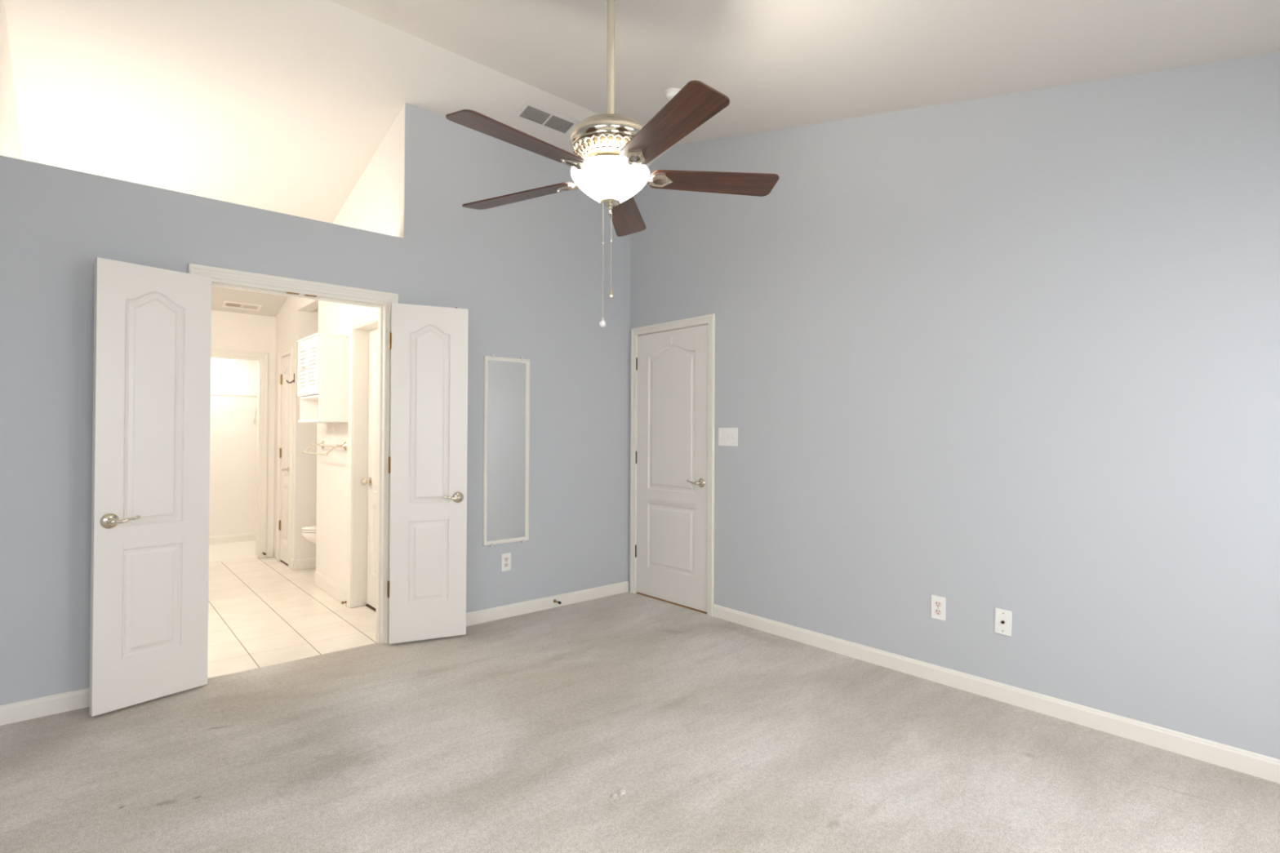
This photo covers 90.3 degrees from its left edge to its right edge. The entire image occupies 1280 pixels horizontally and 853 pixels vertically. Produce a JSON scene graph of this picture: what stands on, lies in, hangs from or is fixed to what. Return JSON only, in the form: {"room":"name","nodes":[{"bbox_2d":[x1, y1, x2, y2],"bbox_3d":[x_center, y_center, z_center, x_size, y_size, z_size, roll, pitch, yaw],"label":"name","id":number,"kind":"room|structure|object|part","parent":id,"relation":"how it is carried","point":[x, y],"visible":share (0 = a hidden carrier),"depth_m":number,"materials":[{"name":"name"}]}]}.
{"room":"empty bedroom","nodes":[
{"label":"empty bedroom","id":0,"kind":"room"},
{"bbox_2d":[0,0,22,159],"bbox_3d":[-3.986,-0.344,4.029,0.120,3.250,3.360,1,-1,-41],"label":"wall","id":1,"kind":"structure","parent":0,"point":[10,135],"depth_m":3.06,"materials":[{"name":"white paint"}]},
{"bbox_2d":[208,310,275,556],"bbox_3d":[-4.489,0.075,6.543,2.460,2.450,1.320,1,-1,-41],"label":"wall","id":2,"kind":"structure","parent":0,"point":[233,431],"depth_m":7.11,"materials":[{"name":"white paint"}]},
{"bbox_2d":[208,533,255,544],"bbox_3d":[-4.750,1.259,7.020,2.000,0.087,0.012,1,-1,-41],"label":"baseboard","id":3,"kind":"structure","parent":2,"relation":"attached to","point":[248,536],"depth_m":7.16,"materials":[{"name":"white paint"}]},
{"bbox_2d":[210,393,257,423],"bbox_3d":[-4.754,-0.199,6.832,1.700,0.319,0.298,1,-1,-41],"label":"wire shelf","id":4,"kind":"object","parent":2,"relation":"attached to","point":[217,394],"visible":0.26,"depth_m":7.04,"materials":[{"name":"white metal"}]},
{"bbox_2d":[210,348,268,558],"bbox_3d":[-4.101,0.280,6.073,0.943,2.035,0.138,1,-1,-41],"label":"door frame","id":5,"kind":"structure","parent":2,"relation":"attached to","point":[264,356],"depth_m":6.31,"materials":[{"name":"white paint"}]},
{"bbox_2d":[266,546,271,557],"bbox_3d":[-3.695,1.254,6.351,0.048,0.095,0.012,1,-1,-41],"label":"baseboard","id":6,"kind":"structure","parent":2,"relation":"attached to","point":[268,553],"depth_m":6.34,"materials":[{"name":"white paint"}]},
{"bbox_2d":[308,308,318,558],"bbox_3d":[-2.493,0.078,5.851,0.823,2.450,0.900,1,-1,-41],"label":"wall","id":7,"kind":"structure","parent":0,"point":[314,314],"depth_m":5.86,"materials":[{"name":"white paint"}]},
{"bbox_2d":[294,557,315,570],"bbox_3d":[-2.811,1.256,6.024,0.810,0.095,0.012,1,-1,-41],"label":"baseboard","id":8,"kind":"structure","parent":7,"relation":"attached to","point":[304,563],"depth_m":5.81,"materials":[{"name":"white paint"}]},
{"bbox_2d":[0,0,631,705],"bbox_3d":[-1.770,-0.354,3.663,4.640,3.285,0.120,1,-1,-41],"label":"wall","id":9,"kind":"structure","parent":0,"point":[527,274],"depth_m":3.86,"materials":[{"name":"grey paint"}]},
{"bbox_2d":[0,688,89,725],"bbox_3d":[-2.819,1.233,2.643,1.505,0.083,0.012,1,-1,-41],"label":"baseboard","id":10,"kind":"structure","parent":9,"relation":"attached to","point":[24,710],"depth_m":2.81,"materials":[{"name":"white paint"}]},
{"bbox_2d":[88,257,211,716],"bbox_3d":[-2.241,0.263,2.963,0.099,2.006,0.458,0,-1,35],"label":"door","id":11,"kind":"structure","parent":9,"relation":"in","point":[149,574],"depth_m":2.95,"materials":[{"name":"white paint"}]},
{"bbox_3d":[-2.342,0.419,2.817,0.024,0.068,0.068,0,-1,35],"label":"handle","id":12,"kind":"part","parent":11,"relation":"part of","materials":[{"name":"silver metal"}]},
{"bbox_3d":[-2.295,0.417,2.836,0.039,0.035,0.115,0,-1,35],"label":"lever","id":13,"kind":"part","parent":11,"relation":"part of","materials":[{"name":"silver metal"}]},
{"bbox_2d":[286,292,299,294],"bbox_3d":[-1.904,-0.727,3.496,0.060,0.011,0.026,1,-1,-41],"label":"plate","id":14,"kind":"object","parent":9,"relation":"attached to","point":[291,293],"visible":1,"depth_m":3.49,"materials":[{"name":"gold metal"}]},
{"bbox_2d":[188,262,398,643],"bbox_3d":[-1.894,0.241,3.539,1.038,2.091,0.138,1,-1,-41],"label":"door frame","id":15,"kind":"structure","parent":9,"relation":"attached to","point":[380,594],"depth_m":3.80,"materials":[{"name":"white paint"}]},
{"bbox_2d":[304,293,317,297],"bbox_3d":[-1.837,-0.726,3.555,0.060,0.011,0.026,1,-1,-41],"label":"plate","id":16,"kind":"object","parent":9,"relation":"attached to","point":[309,295],"visible":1,"depth_m":3.55,"materials":[{"name":"gold metal"}]},
{"bbox_2d":[386,302,468,644],"bbox_3d":[-1.267,0.271,3.825,0.452,2.014,0.094,0,-1,-25],"label":"door","id":17,"kind":"structure","parent":9,"relation":"in","point":[426,586],"depth_m":3.83,"materials":[{"name":"white paint"}]},
{"bbox_3d":[-1.138,0.431,3.853,0.115,0.035,0.039,0,-1,-25],"label":"lever","id":18,"kind":"part","parent":17,"relation":"part of","materials":[{"name":"silver metal"}]},
{"bbox_3d":[-1.111,0.433,3.895,0.068,0.068,0.024,0,-1,-25],"label":"handle","id":19,"kind":"part","parent":17,"relation":"part of","materials":[{"name":"silver metal"}]},
{"bbox_2d":[482,354,529,546],"bbox_3d":[-0.904,0.161,4.331,0.346,1.282,0.021,1,-1,-41],"label":"wall mirror","id":20,"kind":"object","parent":9,"relation":"attached to","point":[506,380],"visible":1,"depth_m":4.33,"materials":[{"name":"white mirror"}]},
{"bbox_2d":[501,552,511,571],"bbox_3d":[-0.909,0.922,4.332,0.072,0.118,0.008,1,-1,-41],"label":"outlet","id":21,"kind":"object","parent":9,"relation":"attached to","point":[505,557],"visible":1,"depth_m":4.33,"materials":[{"name":"white plastic"}]},
{"bbox_2d":[466,581,628,626],"bbox_3d":[-0.780,1.258,4.442,1.833,0.083,0.012,1,-1,-41],"label":"baseboard","id":22,"kind":"structure","parent":9,"relation":"attached to","point":[477,617],"depth_m":4.51,"materials":[{"name":"white paint"}]},
{"bbox_2d":[273,115,397,589],"bbox_3d":[-2.589,-0.329,5.261,0.115,3.254,3.360,1,-1,-41],"label":"wall","id":23,"kind":"structure","parent":0,"point":[371,205],"depth_m":4.96,"materials":[{"name":"white paint"}]},
{"bbox_2d":[279,355,290,564],"bbox_3d":[-3.371,0.309,6.040,0.094,1.955,0.378,1,-1,-41],"label":"door","id":24,"kind":"structure","parent":23,"relation":"in","point":[284,451],"depth_m":6.07,"materials":[{"name":"white paint"}]},
{"bbox_2d":[276,346,293,568],"bbox_3d":[-3.368,0.283,6.035,0.018,2.035,0.495,1,-1,-41],"label":"door frame","id":25,"kind":"structure","parent":23,"relation":"attached to","point":[289,350],"depth_m":6.13,"materials":[{"name":"white paint"}]},
{"bbox_2d":[289,557,294,570],"bbox_3d":[-3.166,1.252,5.798,0.012,0.095,0.118,1,-1,-41],"label":"baseboard","id":26,"kind":"structure","parent":23,"relation":"attached to","point":[291,560],"depth_m":5.78,"materials":[{"name":"white paint"}]},
{"bbox_2d":[297,333,348,422],"bbox_3d":[-2.382,-0.345,4.756,0.243,0.630,0.545,1,-1,-41],"label":"upper cabinet","id":27,"kind":"object","parent":23,"relation":"attached to","point":[322,357],"visible":0.98,"depth_m":4.59,"materials":[{"name":"white paint"}]},
{"bbox_3d":[-2.533,-0.437,4.796,0.017,0.412,0.259,1,-1,-41],"label":"door","id":28,"kind":"part","parent":27,"relation":"part of","materials":[{"name":"white paint"}]},
{"bbox_3d":[-2.359,-0.438,4.599,0.017,0.412,0.259,1,-1,-41],"label":"door","id":29,"kind":"part","parent":27,"relation":"part of","materials":[{"name":"white paint"}]},
{"bbox_3d":[-2.373,-0.653,4.766,0.221,0.014,0.545,1,-1,-41],"label":"cornice","id":30,"kind":"part","parent":27,"relation":"part of","materials":[{"name":"white paint"}]},
{"bbox_2d":[297,419,347,422],"bbox_3d":[-2.372,-0.039,4.764,0.211,0.018,0.541,1,-1,-41],"label":"shelf","id":31,"kind":"object","parent":27,"relation":"attached to","point":[300,420],"depth_m":4.61,"materials":[{"name":"white paint"}]},
{"bbox_2d":[302,440,346,456],"bbox_3d":[-2.408,0.163,4.851,0.147,0.104,0.644,1,-1,-41],"label":"towel rail","id":32,"kind":"object","parent":23,"relation":"attached to","point":[322,444],"visible":1,"depth_m":4.73,"materials":[{"name":"silver metal"}]},
{"bbox_3d":[-2.595,0.162,5.067,0.141,0.098,0.068,1,-1,-41],"label":"post","id":33,"kind":"part","parent":32,"relation":"part of","materials":[{"name":"silver metal"}]},
{"bbox_3d":[-2.218,0.160,4.640,0.141,0.098,0.068,1,-1,-41],"label":"post","id":34,"kind":"part","parent":32,"relation":"part of","materials":[{"name":"silver metal"}]},
{"bbox_2d":[314,571,346,605],"bbox_3d":[-2.389,1.242,4.917,0.012,0.108,0.850,1,-1,-41],"label":"baseboard","id":35,"kind":"structure","parent":23,"relation":"attached to","point":[336,591],"depth_m":4.89,"materials":[{"name":"white paint"}]},
{"bbox_2d":[331,426,335,441],"bbox_3d":[-2.356,0.061,4.891,0.018,0.115,0.070,1,-1,-41],"label":"light switch","id":36,"kind":"object","parent":23,"relation":"attached to","point":[333,433],"visible":1,"depth_m":4.89,"materials":[{"name":"white plastic"}]},
{"bbox_2d":[346,310,377,607],"bbox_3d":[-1.770,0.266,4.311,0.132,2.055,0.875,1,-1,-41],"label":"door frame","id":37,"kind":"structure","parent":23,"relation":"attached to","point":[361,343],"depth_m":4.58,"materials":[{"name":"white paint"}]},
{"bbox_2d":[360,328,377,608],"bbox_3d":[-1.741,0.294,4.337,0.101,1.973,0.743,1,-1,-41],"label":"door","id":38,"kind":"structure","parent":23,"relation":"in","point":[373,335],"depth_m":4.56,"materials":[{"name":"white paint"}]},
{"bbox_3d":[-1.946,0.396,4.568,0.030,0.062,0.062,1,-1,-41],"label":"knob","id":39,"kind":"part","parent":38,"relation":"part of","materials":[{"name":"silver metal"}]},
{"bbox_3d":[-1.716,0.294,4.358,0.035,1.973,0.743,1,-1,-41],"label":"panel","id":40,"kind":"part","parent":38,"relation":"part of","materials":[{"name":"white paint"}]},
{"bbox_2d":[0,540,1279,852],"bbox_3d":[-1.675,1.334,3.533,4.640,0.108,9.550,1,-1,-41],"label":"floor","id":41,"kind":"structure","parent":0,"point":[628,722],"depth_m":2.48,"materials":[{"name":"grey carpet"}]},
{"bbox_2d":[300,524,315,545],"bbox_3d":[-2.609,0.915,5.771,0.837,0.775,0.460,1,-1,-41],"label":"toilet","id":42,"kind":"object","parent":41,"relation":"on","point":[308,532],"visible":0.13,"depth_m":5.47,"materials":[{"name":"white ceramic"}]},
{"bbox_3d":[-2.701,0.903,5.690,0.592,0.017,0.380,1,-1,-41],"label":"seat","id":43,"kind":"part","parent":42,"relation":"part of","materials":[{"name":"white ceramic"}]},
{"bbox_3d":[-2.701,0.880,5.691,0.592,0.023,0.380,1,-1,-41],"label":"lid","id":44,"kind":"part","parent":42,"relation":"part of","materials":[{"name":"white ceramic"}]},
{"bbox_2d":[365,604,375,611],"bbox_3d":[-1.732,1.292,4.340,0.020,0.009,0.745,1,-1,-41],"label":"threshold","id":45,"kind":"object","parent":41,"relation":"on","point":[366,605],"visible":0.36,"depth_m":4.55,"materials":[{"name":"brown wood"}]},
{"bbox_2d":[635,592,706,613],"bbox_3d":[0.257,1.305,4.744,0.101,0.004,0.758,1,-1,-41],"label":"threshold","id":46,"kind":"object","parent":41,"relation":"on","point":[646,595],"visible":0.36,"depth_m":4.69,"materials":[{"name":"brown wood"}]},
{"bbox_2d":[4,0,1279,316],"bbox_3d":[-1.264,-1.655,3.108,4.640,1.139,8.350,1,-1,-41],"label":"ceiling","id":47,"kind":"structure","parent":0,"point":[282,106],"depth_m":3.29,"materials":[{"name":"white paint"}]},
{"bbox_2d":[221,300,262,311],"bbox_3d":[-3.784,-1.145,6.056,0.310,0.040,0.132,1,-1,-41],"label":"ceiling vent","id":48,"kind":"object","parent":47,"relation":"in","point":[225,304],"visible":1,"depth_m":6.05,"materials":[{"name":"white metal"}]},
{"bbox_2d":[513,100,579,137],"bbox_3d":[-0.616,-2.036,4.230,0.415,0.049,0.168,1,-1,-41],"label":"ceiling vent","id":49,"kind":"object","parent":47,"relation":"in","point":[530,113],"visible":0.95,"depth_m":4.22,"materials":[{"name":"white metal"}]},
{"bbox_2d":[445,0,779,327],"bbox_3d":[-0.124,-1.081,2.363,1.252,1.417,1.272,1,-1,-41],"label":"ceiling fan","id":50,"kind":"object","parent":47,"relation":"hanging from","point":[611,151],"visible":1,"depth_m":2.29,"materials":[{"name":"brown wood"}]},
{"bbox_3d":[-0.385,-0.941,2.096,0.145,0.007,0.505,13,9,42],"label":"blade","id":51,"kind":"part","parent":50,"relation":"part of","materials":[{"name":"brown wood"}]},
{"bbox_3d":[-0.481,-0.926,2.563,0.505,0.006,0.145,-2,10,25],"label":"blade","id":52,"kind":"part","parent":50,"relation":"part of","materials":[{"name":"brown wood"}]},
{"bbox_3d":[-0.254,-0.946,2.457,0.176,0.066,0.070,-2,10,25],"label":"blade arm","id":53,"kind":"part","parent":50,"relation":"part of","materials":[{"name":"silver metal"}]},
{"bbox_3d":[-0.214,-0.952,2.279,0.070,0.066,0.176,13,9,42],"label":"blade arm","id":54,"kind":"part","parent":50,"relation":"part of","materials":[{"name":"silver metal"}]},
{"bbox_3d":[-0.140,-0.390,2.390,0.025,0.036,0.025,1,-1,-41],"label":"pull knob","id":55,"kind":"part","parent":50,"relation":"part of","materials":[{"name":"white plastic"}]},
{"bbox_3d":[-0.139,-0.620,2.392,0.007,0.451,0.007,1,-1,-41],"label":"pull chain","id":56,"kind":"part","parent":50,"relation":"part of","materials":[{"name":"silver metal"}]},
{"bbox_3d":[-0.112,-0.901,2.395,0.295,0.118,0.295,1,-1,-41],"label":"lamp shade","id":57,"kind":"part","parent":50,"relation":"part of","materials":[{"name":"white glass"}]},
{"bbox_3d":[-0.109,-0.500,2.391,0.020,0.039,0.020,1,-1,-41],"label":"pull knob","id":58,"kind":"part","parent":50,"relation":"part of","materials":[{"name":"silver metal"}]},
{"bbox_3d":[-0.108,-0.651,2.393,0.007,0.303,0.007,1,-1,-41],"label":"pull chain","id":59,"kind":"part","parent":50,"relation":"part of","materials":[{"name":"silver metal"}]},
{"bbox_3d":[-0.066,-0.931,2.798,0.145,0.006,0.505,-14,-3,6],"label":"blade","id":60,"kind":"part","parent":50,"relation":"part of","materials":[{"name":"brown wood"}]},
{"bbox_3d":[-0.033,-0.957,2.262,0.070,0.066,0.176,13,-8,-28],"label":"blade arm","id":61,"kind":"part","parent":50,"relation":"part of","materials":[{"name":"silver metal"}]},
{"bbox_3d":[0.041,-0.954,2.422,0.176,0.061,0.069,0,0,-16],"label":"blade arm","id":62,"kind":"part","parent":50,"relation":"part of","materials":[{"name":"silver metal"}]},
{"bbox_3d":[0.088,-0.955,2.043,0.145,0.006,0.505,13,-8,-28],"label":"blade","id":63,"kind":"part","parent":50,"relation":"part of","materials":[{"name":"brown wood"}]},
{"bbox_3d":[0.285,-0.949,2.476,0.505,0.006,0.145,-1,-14,-11],"label":"blade","id":64,"kind":"part","parent":50,"relation":"part of","materials":[{"name":"brown wood"}]},
{"bbox_2d":[665,88,680,100],"bbox_3d":[0.211,-1.901,3.657,0.136,0.061,0.135,0,0,-11],"label":"smoke detector","id":65,"kind":"object","parent":47,"relation":"attached to","point":[670,93],"visible":0.33,"depth_m":3.61,"materials":[{"name":"white plastic"}]},
{"bbox_2d":[628,52,1279,759],"bbox_3d":[1.576,-0.404,3.288,0.120,3.410,4.870,1,-1,-41],"label":"wall","id":66,"kind":"structure","parent":0,"point":[1018,353],"depth_m":2.98,"materials":[{"name":"grey paint"}]},
{"bbox_2d":[635,324,707,612],"bbox_3d":[0.215,0.290,4.715,0.094,2.008,0.771,1,-1,-41],"label":"door","id":67,"kind":"structure","parent":66,"relation":"in","point":[672,451],"depth_m":4.70,"materials":[{"name":"white paint"}]},
{"bbox_2d":[667,335,672,344],"bbox_3d":[0.219,-0.640,4.707,0.039,0.062,0.022,1,-1,-41],"label":"hook","id":68,"kind":"object","parent":67,"relation":"attached to","point":[671,337],"visible":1,"depth_m":4.71,"materials":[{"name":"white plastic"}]},
{"bbox_3d":[0.376,0.394,4.490,0.039,0.035,0.115,1,-1,-41],"label":"lever","id":69,"kind":"part","parent":67,"relation":"part of","materials":[{"name":"silver metal"}]},
{"bbox_3d":[0.424,0.397,4.477,0.024,0.068,0.068,1,-1,-41],"label":"handle","id":70,"kind":"part","parent":67,"relation":"part of","materials":[{"name":"silver metal"}]},
{"bbox_2d":[630,313,715,616],"bbox_3d":[0.263,0.265,4.754,0.138,2.084,0.874,1,-1,-41],"label":"door frame","id":71,"kind":"structure","parent":66,"relation":"attached to","point":[709,319],"depth_m":4.51,"materials":[{"name":"white paint"}]},
{"bbox_2d":[718,427,737,446],"bbox_3d":[0.590,0.070,4.295,0.018,0.122,0.168,1,-1,-41],"label":"light switch","id":72,"kind":"object","parent":66,"relation":"attached to","point":[726,436],"visible":1,"depth_m":4.29,"materials":[{"name":"white plastic"}]},
{"bbox_2d":[931,595,946,621],"bbox_3d":[1.517,0.923,3.240,0.008,0.118,0.072,1,-1,-41],"label":"outlet","id":73,"kind":"object","parent":66,"relation":"attached to","point":[938,603],"visible":1,"depth_m":3.24,"materials":[{"name":"white plastic"}]},
{"bbox_2d":[934,608,941,614],"bbox_3d":[1.516,0.943,3.239,0.004,0.027,0.033,1,-1,-41],"label":"receptacle","id":74,"kind":"object","parent":73,"relation":"attached to","point":[937,611],"depth_m":3.24,"materials":[{"name":"grey plastic"}]},
{"bbox_2d":[934,601,941,607],"bbox_3d":[1.516,0.904,3.239,0.004,0.027,0.033,1,-1,-41],"label":"receptacle","id":75,"kind":"object","parent":73,"relation":"attached to","point":[937,604],"depth_m":3.24,"materials":[{"name":"grey plastic"}]},
{"bbox_2d":[713,604,1279,783],"bbox_3d":[1.774,1.258,2.941,0.012,0.083,3.833,1,-1,-41],"label":"baseboard","id":76,"kind":"structure","parent":66,"relation":"attached to","point":[1265,767],"depth_m":2.89,"materials":[{"name":"white paint"}]},
{"bbox_2d":[994,608,1012,636],"bbox_3d":[1.714,0.925,3.010,0.016,0.120,0.076,1,-1,-41],"label":"cable jack plate","id":77,"kind":"object","parent":66,"relation":"attached to","point":[1003,618],"visible":1,"depth_m":3.01,"materials":[{"name":"white plastic"}]}
]}

